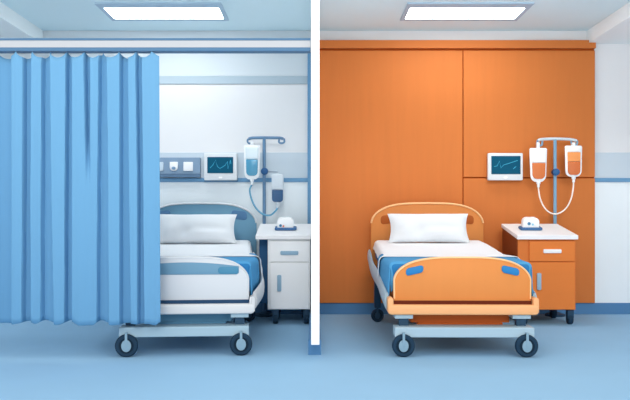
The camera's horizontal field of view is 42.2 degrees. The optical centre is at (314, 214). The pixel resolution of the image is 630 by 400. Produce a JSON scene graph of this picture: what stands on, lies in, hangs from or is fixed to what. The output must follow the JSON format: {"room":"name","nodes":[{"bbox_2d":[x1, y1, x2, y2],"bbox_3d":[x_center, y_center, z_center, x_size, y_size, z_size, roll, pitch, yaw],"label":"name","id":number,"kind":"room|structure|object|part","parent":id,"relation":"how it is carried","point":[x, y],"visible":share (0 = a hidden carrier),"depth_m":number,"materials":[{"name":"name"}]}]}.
{"room":"hospital room","nodes":[
{"label":"hospital room","id":0,"kind":"room"},
{"bbox_2d":[0,314,629,399],"bbox_3d":[0.000,1.050,5.670,7.600,0.100,5.340,0,0,0],"label":"floor","id":1,"kind":"structure","parent":0,"point":[588,358],"depth_m":5.39,"materials":[{"name":"blue plastic"}]},
{"bbox_2d":[115,202,264,356],"bbox_3d":[-1.020,0.438,6.880,1.165,1.124,2.266,0,0,-5],"label":"hospital bed","id":2,"kind":"object","parent":1,"relation":"on","point":[199,294],"visible":0.59,"depth_m":5.90,"materials":[{"name":"white enamelled steel"},{"name":"slate blue panels"},{"name":"dark navy steel"}]},
{"bbox_3d":[-0.938,0.459,5.915,0.915,0.317,0.050,0,0,-5],"label":"footboard","id":3,"kind":"part","parent":2,"relation":"part of","materials":[{"name":"white plastic"}]},
{"bbox_3d":[-0.938,0.449,5.908,0.922,0.302,0.050,0,0,-5],"label":"edge trim","id":4,"kind":"part","parent":2,"relation":"part of","materials":[{"name":"white plastic"}]},
{"bbox_3d":[-1.112,0.232,7.985,1.080,0.697,0.045,0,0,-5],"label":"headboard","id":5,"kind":"part","parent":2,"relation":"part of","materials":[{"name":"blue plastic"}]},
{"bbox_3d":[-1.112,-0.022,7.978,1.091,0.204,0.061,0,0,-5],"label":"edge trim","id":6,"kind":"part","parent":2,"relation":"part of","materials":[{"name":"white"}]},
{"bbox_2d":[160,240,261,274],"bbox_3d":[-1.048,0.367,7.189,1.134,0.248,1.388,0,0,-5],"label":"sheet","id":7,"kind":"object","parent":2,"relation":"on","point":[243,247],"visible":0.48,"depth_m":7.09,"materials":[{"name":"white fabric"}]},
{"bbox_2d":[160,214,236,243],"bbox_3d":[-1.104,0.128,7.526,0.765,0.270,0.228,0,0,-5],"label":"pillow","id":8,"kind":"object","parent":7,"relation":"on","point":[174,228],"visible":0.94,"depth_m":7.46,"materials":[{"name":"white fabric"}]},
{"bbox_2d":[209,253,259,294],"bbox_3d":[-0.983,0.464,6.423,1.096,0.278,0.931,0,0,-5],"label":"blanket","id":9,"kind":"object","parent":2,"relation":"on","point":[254,281],"visible":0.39,"depth_m":6.22,"materials":[{"name":"blue fabric"}]},
{"bbox_3d":[-0.549,0.771,5.952,0.068,0.067,0.060,0,0,-5],"label":"leg","id":10,"kind":"part","parent":2,"relation":"part of","materials":[{"name":"blue metal"}]},
{"bbox_3d":[-1.026,0.378,6.951,0.939,0.243,1.990,0,0,-5],"label":"mattress","id":11,"kind":"part","parent":2,"relation":"part of","materials":[{"name":"blue"}]},
{"bbox_3d":[-0.474,0.513,6.748,0.100,0.354,1.497,0,0,-5],"label":"rail","id":12,"kind":"part","parent":2,"relation":"part of","materials":[{"name":"white plastic"}]},
{"bbox_2d":[247,136,284,316],"bbox_3d":[-0.487,0.110,8.077,0.344,1.780,0.200,0,0,27],"label":"stand","id":13,"kind":"object","parent":1,"relation":"on","point":[264,170],"visible":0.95,"depth_m":8.07,"materials":[{"name":"blue metal"}]},
{"bbox_2d":[244,141,259,184],"bbox_3d":[-0.620,-0.509,8.035,0.160,0.428,0.062,0,0,0],"label":"bag","id":14,"kind":"object","parent":13,"relation":"hanging from","point":[251,152],"visible":1,"depth_m":8.01,"materials":[{"name":"white plastic"}]},
{"bbox_2d":[249,185,277,215],"bbox_3d":[-0.505,-0.145,8.030,0.290,0.316,0.018,0,0,0],"label":"tube","id":15,"kind":"object","parent":14,"relation":"attached to","point":[256,208],"visible":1,"depth_m":8.02,"materials":[{"name":"blue plastic"}]},
{"bbox_3d":[-0.499,-0.433,8.078,0.072,0.072,0.075,0,0,0],"label":"knob","id":16,"kind":"part","parent":13,"relation":"part of","materials":[{"name":"blue plastic"}]},
{"bbox_2d":[272,173,283,207],"bbox_3d":[-0.368,-0.240,8.035,0.118,0.343,0.062,0,0,0],"label":"bag","id":17,"kind":"object","parent":13,"relation":"hanging from","point":[277,179],"visible":1,"depth_m":8.01,"materials":[{"name":"white plastic"}]},
{"bbox_2d":[256,224,310,323],"bbox_3d":[-0.289,0.543,7.730,0.502,0.913,0.640,0,0,0],"label":"base cabinet","id":18,"kind":"object","parent":1,"relation":"on","point":[285,256],"visible":0.98,"depth_m":7.43,"materials":[{"name":"white"}]},
{"bbox_3d":[-0.474,0.474,7.805,0.088,0.692,0.470,0,0,0],"label":"panel","id":19,"kind":"part","parent":18,"relation":"part of","materials":[{"name":"blue"}]},
{"bbox_3d":[-0.325,0.620,7.423,0.038,0.150,0.022,0,0,0],"label":"handle","id":20,"kind":"part","parent":18,"relation":"part of","materials":[{"name":"blue"}]},
{"bbox_2d":[256,224,310,238],"bbox_3d":[-0.289,0.154,7.730,0.502,0.135,0.640,0,0,0],"label":"countertop","id":21,"kind":"structure","parent":18,"relation":"on","point":[265,231],"depth_m":7.55,"materials":[{"name":"white laminate"}]},
{"bbox_2d":[275,217,296,230],"bbox_3d":[-0.276,0.082,7.698,0.205,0.127,0.120,0,0,0],"label":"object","id":22,"kind":"object","parent":21,"relation":"on","point":[283,223],"visible":1,"depth_m":7.65,"materials":[{"name":"white plastic"}]},
{"bbox_2d":[275,226,296,230],"bbox_3d":[-0.276,0.125,7.698,0.205,0.026,0.120,0,9,0],"label":"tray","id":23,"kind":"object","parent":21,"relation":"on","point":[278,228],"depth_m":7.65,"materials":[{"name":"blue plastic"}]},
{"bbox_3d":[-0.233,0.345,7.424,0.164,0.036,0.020,0,0,0],"label":"handle","id":24,"kind":"part","parent":18,"relation":"part of","materials":[{"name":"blue plastic"}]},
{"bbox_3d":[-0.233,0.332,7.450,0.354,0.188,0.040,0,0,0],"label":"drawer","id":25,"kind":"part","parent":18,"relation":"part of","materials":[{"name":"white laminate"}]},
{"bbox_3d":[-0.233,0.645,7.450,0.354,0.423,0.040,0,0,0],"label":"door","id":26,"kind":"part","parent":18,"relation":"part of","materials":[{"name":"white"}]},
{"bbox_2d":[367,202,538,356],"bbox_3d":[1.073,0.438,6.844,1.190,1.124,2.265,0,0,1],"label":"hospital bed","id":27,"kind":"object","parent":1,"relation":"on","point":[449,296],"visible":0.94,"depth_m":5.85,"materials":[{"name":"orange laminate"}]},
{"bbox_3d":[0.511,0.505,6.802,0.050,0.370,1.750,0,0,-1],"label":"rail","id":28,"kind":"part","parent":27,"relation":"part of","materials":[{"name":"blue metal"}]},
{"bbox_3d":[0.585,0.685,7.633,0.060,0.370,0.168,0,0,1],"label":"leg","id":29,"kind":"part","parent":27,"relation":"part of","materials":[{"name":"blue metal"}]},
{"bbox_3d":[0.637,0.771,5.887,0.068,0.067,0.060,0,0,1],"label":"leg","id":30,"kind":"part","parent":27,"relation":"part of","materials":[{"name":"blue metal"}]},
{"bbox_3d":[1.090,0.232,7.952,1.092,0.697,0.045,0,0,1],"label":"headboard","id":31,"kind":"part","parent":27,"relation":"part of","materials":[{"name":"orange laminate"}]},
{"bbox_3d":[1.090,-0.022,7.946,1.103,0.204,0.061,0,0,1],"label":"edge trim","id":32,"kind":"part","parent":27,"relation":"part of","materials":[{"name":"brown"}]},
{"bbox_2d":[373,240,519,276],"bbox_3d":[1.075,0.367,7.154,1.142,0.248,1.388,0,0,1],"label":"sheet","id":33,"kind":"object","parent":27,"relation":"on","point":[475,248],"visible":0.83,"depth_m":7.06,"materials":[{"name":"white fabric"}]},
{"bbox_2d":[388,214,469,242],"bbox_3d":[1.054,0.122,7.580,0.760,0.270,0.226,0,0,4],"label":"pillow","id":34,"kind":"object","parent":33,"relation":"on","point":[404,227],"visible":1,"depth_m":7.51,"materials":[{"name":"white fabric"}]},
{"bbox_3d":[1.074,0.378,6.915,1.010,0.243,1.990,0,0,1],"label":"mattress","id":35,"kind":"part","parent":27,"relation":"part of","materials":[{"name":"blue fabric"}]},
{"bbox_2d":[377,254,532,295],"bbox_3d":[1.063,0.464,6.385,1.108,0.278,0.931,0,0,1],"label":"blanket","id":36,"kind":"object","parent":27,"relation":"on","point":[385,267],"visible":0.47,"depth_m":6.08,"materials":[{"name":"blue fabric"}]},
{"bbox_3d":[1.057,0.459,5.875,0.984,0.317,0.050,0,0,1],"label":"footboard","id":37,"kind":"part","parent":27,"relation":"part of","materials":[{"name":"orange plastic"}]},
{"bbox_3d":[1.057,0.449,5.868,0.990,0.302,0.049,0,0,1],"label":"edge trim","id":38,"kind":"part","parent":27,"relation":"part of","materials":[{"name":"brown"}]},
{"bbox_3d":[1.477,0.771,5.873,0.068,0.067,0.060,0,0,1],"label":"leg","id":39,"kind":"part","parent":27,"relation":"part of","materials":[{"name":"blue metal"}]},
{"bbox_2d":[501,224,577,323],"bbox_3d":[2.106,0.543,7.700,0.552,0.913,0.640,0,0,0],"label":"base cabinet","id":40,"kind":"object","parent":1,"relation":"on","point":[550,251],"visible":0.64,"depth_m":7.40,"materials":[{"name":"orange laminate"}]},
{"bbox_3d":[1.847,0.491,7.720,0.016,0.725,0.580,0,0,0],"label":"panel","id":41,"kind":"part","parent":40,"relation":"part of","materials":[{"name":"orange wood"}]},
{"bbox_3d":[2.030,0.603,7.393,0.038,0.155,0.022,0,0,0],"label":"handle","id":42,"kind":"part","parent":40,"relation":"part of","materials":[{"name":"blue"}]},
{"bbox_2d":[501,224,577,238],"bbox_3d":[2.106,0.154,7.700,0.552,0.135,0.640,0,0,0],"label":"countertop","id":43,"kind":"structure","parent":40,"relation":"on","point":[549,231],"depth_m":7.53,"materials":[{"name":"white laminate"}]},
{"bbox_2d":[518,217,541,229],"bbox_3d":[2.026,0.081,7.678,0.205,0.127,0.120,0,0,0],"label":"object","id":44,"kind":"object","parent":43,"relation":"on","point":[527,223],"visible":1,"depth_m":7.63,"materials":[{"name":"white plastic"}]},
{"bbox_2d":[518,226,541,229],"bbox_3d":[2.026,0.123,7.678,0.205,0.026,0.120,0,9,0],"label":"tray","id":45,"kind":"object","parent":43,"relation":"on","point":[520,227],"depth_m":7.63,"materials":[{"name":"blue plastic"}]},
{"bbox_3d":[2.151,0.330,7.420,0.411,0.183,0.040,0,0,0],"label":"drawer","id":46,"kind":"part","parent":40,"relation":"part of","materials":[{"name":"orange wood"}]},
{"bbox_3d":[2.151,0.643,7.420,0.411,0.428,0.040,0,0,0],"label":"door","id":47,"kind":"part","parent":40,"relation":"part of","materials":[{"name":"orange wood"}]},
{"bbox_3d":[2.151,0.328,7.394,0.164,0.036,0.020,0,0,0],"label":"handle","id":48,"kind":"part","parent":40,"relation":"part of","materials":[{"name":"white metal"}]},
{"bbox_2d":[536,137,577,316],"bbox_3d":[2.397,0.115,8.077,0.382,1.769,0.200,0,0,24],"label":"stand","id":49,"kind":"object","parent":1,"relation":"on","point":[555,171],"visible":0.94,"depth_m":8.07,"materials":[{"name":"blue metal"}]},
{"bbox_2d":[529,142,546,186],"bbox_3d":[2.196,-0.494,8.035,0.173,0.446,0.062,0,0,0],"label":"bag","id":50,"kind":"object","parent":49,"relation":"hanging from","point":[538,156],"visible":1,"depth_m":8.01,"materials":[{"name":"white plastic"}]},
{"bbox_3d":[2.382,-0.424,8.078,0.072,0.072,0.075,0,0,0],"label":"knob","id":51,"kind":"part","parent":49,"relation":"part of","materials":[{"name":"blue plastic"}]},
{"bbox_2d":[565,142,581,181],"bbox_3d":[2.543,-0.517,8.035,0.169,0.394,0.062,0,0,0],"label":"bag","id":52,"kind":"object","parent":49,"relation":"hanging from","point":[573,154],"visible":1,"depth_m":8.01,"materials":[{"name":"white"}]},
{"bbox_2d":[538,182,573,214],"bbox_3d":[2.372,-0.163,8.030,0.361,0.322,0.015,0,0,0],"label":"tube","id":53,"kind":"object","parent":52,"relation":"attached to","point":[573,182],"visible":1,"depth_m":8.02,"materials":[{"name":"beige plastic"}]},
{"bbox_2d":[0,0,629,30],"bbox_3d":[0.000,-1.910,6.970,5.490,0.100,2.740,0,0,0],"label":"ceiling","id":54,"kind":"structure","parent":0,"point":[47,15],"depth_m":7.65,"materials":[{"name":"blue paint"}]},
{"bbox_2d":[94,2,228,20],"bbox_3d":[-1.375,-1.855,7.455,1.110,0.014,0.630,0,0,0],"label":"recessed light","id":55,"kind":"object","parent":54,"relation":"in","point":[116,11],"visible":1,"depth_m":7.43,"materials":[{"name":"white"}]},
{"bbox_2d":[104,8,223,18],"bbox_3d":[-1.375,-1.857,7.495,1.030,0.009,0.410,0,0,0],"label":"diffuser","id":56,"kind":"object","parent":55,"relation":"attached to","point":[113,13],"depth_m":7.50,"materials":[{"name":"white plastic"}]},
{"bbox_2d":[400,2,533,20],"bbox_3d":[1.365,-1.855,7.455,1.110,0.014,0.630,0,0,0],"label":"recessed light","id":57,"kind":"object","parent":54,"relation":"in","point":[413,11],"visible":1,"depth_m":7.43,"materials":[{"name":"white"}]},
{"bbox_2d":[405,8,524,18],"bbox_3d":[1.365,-1.857,7.495,1.030,0.009,0.410,0,0,0],"label":"diffuser","id":58,"kind":"object","parent":57,"relation":"attached to","point":[410,13],"depth_m":7.50,"materials":[{"name":"white plastic"}]},
{"bbox_2d":[311,0,319,344],"bbox_3d":[0.002,-0.484,6.920,0.058,2.752,2.640,0,0,0],"label":"wall","id":59,"kind":"structure","parent":0,"point":[315,4],"depth_m":5.60,"materials":[{"name":"white paint"}]},
{"bbox_2d":[308,303,320,354],"bbox_3d":[-0.003,0.946,7.035,0.091,0.108,2.410,0,0,0],"label":"baseboard","id":60,"kind":"structure","parent":59,"relation":"attached to","point":[312,349],"depth_m":5.83,"materials":[{"name":"blue plastic"}]},
{"bbox_2d":[159,31,629,152],"bbox_3d":[0.000,-0.430,8.290,7.600,2.860,0.100,0,0,0],"label":"wall","id":61,"kind":"structure","parent":0,"point":[194,118],"depth_m":8.24,"materials":[{"name":"white paint"}]},
{"bbox_2d":[0,2,42,37],"bbox_3d":[-3.272,-1.843,6.970,1.055,0.233,2.740,0,0,0],"label":"trim","id":62,"kind":"structure","parent":61,"relation":"attached to","point":[12,24],"depth_m":7.64,"materials":[{"name":"white paint"}]},
{"bbox_2d":[0,31,310,75],"bbox_3d":[-1.865,-1.629,8.237,3.669,0.452,0.006,0,0,0],"label":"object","id":63,"kind":"structure","parent":61,"relation":"attached to","point":[170,64],"depth_m":8.23,"materials":[{"name":"white paint"}]},
{"bbox_2d":[160,158,200,176],"bbox_3d":[-1.651,-0.478,8.192,0.999,0.195,0.096,0,0,0],"label":"panel","id":64,"kind":"object","parent":61,"relation":"attached to","point":[169,167],"visible":0.48,"depth_m":8.17,"materials":[{"name":"blue plastic"}]},
{"bbox_2d":[170,162,177,170],"bbox_3d":[-1.412,-0.486,8.162,0.080,0.090,0.024,0,0,0],"label":"outlet","id":65,"kind":"object","parent":64,"relation":"attached to","point":[173,165],"depth_m":8.15,"materials":[{"name":"white plastic"}]},
{"bbox_2d":[183,162,192,170],"bbox_3d":[-1.269,-0.486,8.164,0.094,0.090,0.020,0,0,0],"label":"socket","id":66,"kind":"object","parent":64,"relation":"attached to","point":[187,166],"depth_m":8.15,"materials":[{"name":"white plastic"}]},
{"bbox_2d":[204,153,236,179],"bbox_3d":[-0.946,-0.484,8.198,0.330,0.273,0.084,0,0,0],"label":"wall monitor","id":67,"kind":"object","parent":61,"relation":"attached to","point":[217,166],"visible":1,"depth_m":8.16,"materials":[{"name":"white plastic"}]},
{"bbox_2d":[159,76,307,83],"bbox_3d":[-1.865,-1.361,8.234,3.669,0.081,0.012,0,0,0],"label":"trim","id":68,"kind":"structure","parent":61,"relation":"attached to","point":[162,79],"depth_m":8.23,"materials":[{"name":"blue paint"}]},
{"bbox_2d":[160,182,307,294],"bbox_3d":[-1.865,0.278,8.237,3.669,1.221,0.006,0,0,0],"label":"wall panel","id":69,"kind":"object","parent":61,"relation":"attached to","point":[294,204],"depth_m":8.23,"materials":[{"name":"white paint"}]},
{"bbox_2d":[160,153,307,177],"bbox_3d":[-1.865,-0.502,8.236,3.669,0.257,0.008,0,0,0],"label":"trim","id":70,"kind":"structure","parent":61,"relation":"attached to","point":[291,165],"depth_m":8.23,"materials":[{"name":"blue paint"}]},
{"bbox_2d":[160,178,307,181],"bbox_3d":[-1.865,-0.353,8.230,3.669,0.040,0.020,0,0,0],"label":"trim","id":71,"kind":"structure","parent":61,"relation":"attached to","point":[161,179],"depth_m":8.22,"materials":[{"name":"blue metal"}]},
{"bbox_2d":[255,303,301,313],"bbox_3d":[-1.874,0.943,8.230,3.652,0.113,0.020,0,0,0],"label":"baseboard","id":72,"kind":"structure","parent":61,"relation":"attached to","point":[259,308],"depth_m":8.22,"materials":[{"name":"blue plastic"}]},
{"bbox_2d":[308,53,310,223],"bbox_3d":[-0.053,-0.377,8.225,0.044,2.525,0.030,0,0,0],"label":"trim","id":73,"kind":"structure","parent":61,"relation":"attached to","point":[309,54],"depth_m":8.21,"materials":[{"name":"blue metal"}]},
{"bbox_2d":[320,40,595,302],"bbox_3d":[1.422,-0.434,8.205,2.783,2.636,0.070,0,0,0],"label":"panelling","id":74,"kind":"object","parent":61,"relation":"attached to","point":[402,121],"visible":0.56,"depth_m":8.20,"materials":[{"name":"orange wood"}]},
{"bbox_3d":[1.422,-1.712,8.205,2.783,0.080,0.070,0,0,0],"label":"cornice","id":75,"kind":"part","parent":74,"relation":"part of","materials":[{"name":"orange wood"}]},
{"bbox_2d":[487,153,522,179],"bbox_3d":[1.897,-0.481,8.158,0.348,0.272,0.084,0,0,0],"label":"wall monitor","id":76,"kind":"object","parent":74,"relation":"attached to","point":[500,166],"visible":1,"depth_m":8.12,"materials":[{"name":"white plastic"}]},
{"bbox_2d":[320,303,629,313],"bbox_3d":[1.871,0.943,8.230,3.657,0.113,0.020,0,0,0],"label":"baseboard","id":77,"kind":"structure","parent":61,"relation":"attached to","point":[325,308],"depth_m":8.22,"materials":[{"name":"blue plastic"}]},
{"bbox_2d":[587,2,629,43],"bbox_3d":[3.272,-1.843,6.970,1.055,0.233,2.740,0,0,0],"label":"trim","id":78,"kind":"structure","parent":61,"relation":"attached to","point":[615,28],"depth_m":7.76,"materials":[{"name":"white paint"}]},
{"bbox_2d":[594,153,629,177],"bbox_3d":[3.254,-0.502,8.236,0.891,0.257,0.008,0,0,0],"label":"trim","id":79,"kind":"structure","parent":61,"relation":"attached to","point":[607,165],"depth_m":8.23,"materials":[{"name":"blue paint"}]},
{"bbox_2d":[595,182,629,302],"bbox_3d":[3.254,0.278,8.237,0.891,1.221,0.006,0,0,0],"label":"wall panel","id":80,"kind":"object","parent":61,"relation":"attached to","point":[612,199],"depth_m":8.23,"materials":[{"name":"white paint"}]},
{"bbox_2d":[595,178,629,181],"bbox_3d":[3.254,-0.353,8.230,0.891,0.040,0.020,0,0,0],"label":"trim","id":81,"kind":"structure","parent":61,"relation":"attached to","point":[596,179],"depth_m":8.22,"materials":[{"name":"blue metal"}]},
{"bbox_3d":[-3.750,-0.363,5.920,0.100,2.727,4.640,0,0,0],"label":"wall","id":82,"kind":"structure","parent":0,"visible":0},
{"bbox_2d":[0,38,310,52],"bbox_3d":[-1.865,-1.179,5.685,3.669,0.090,0.090,0,0,0],"label":"track","id":83,"kind":"object","parent":82,"relation":"attached to","point":[7,45],"visible":1,"depth_m":5.65,"materials":[{"name":"grey metal"}]},
{"bbox_2d":[0,52,160,325],"bbox_3d":[-1.794,-0.184,5.667,1.453,1.895,0.076,0,0,0],"label":"privacy curtain","id":84,"kind":"object","parent":83,"relation":"hanging from","point":[80,135],"visible":1,"depth_m":5.64,"materials":[{"name":"blue fabric"}]}
]}

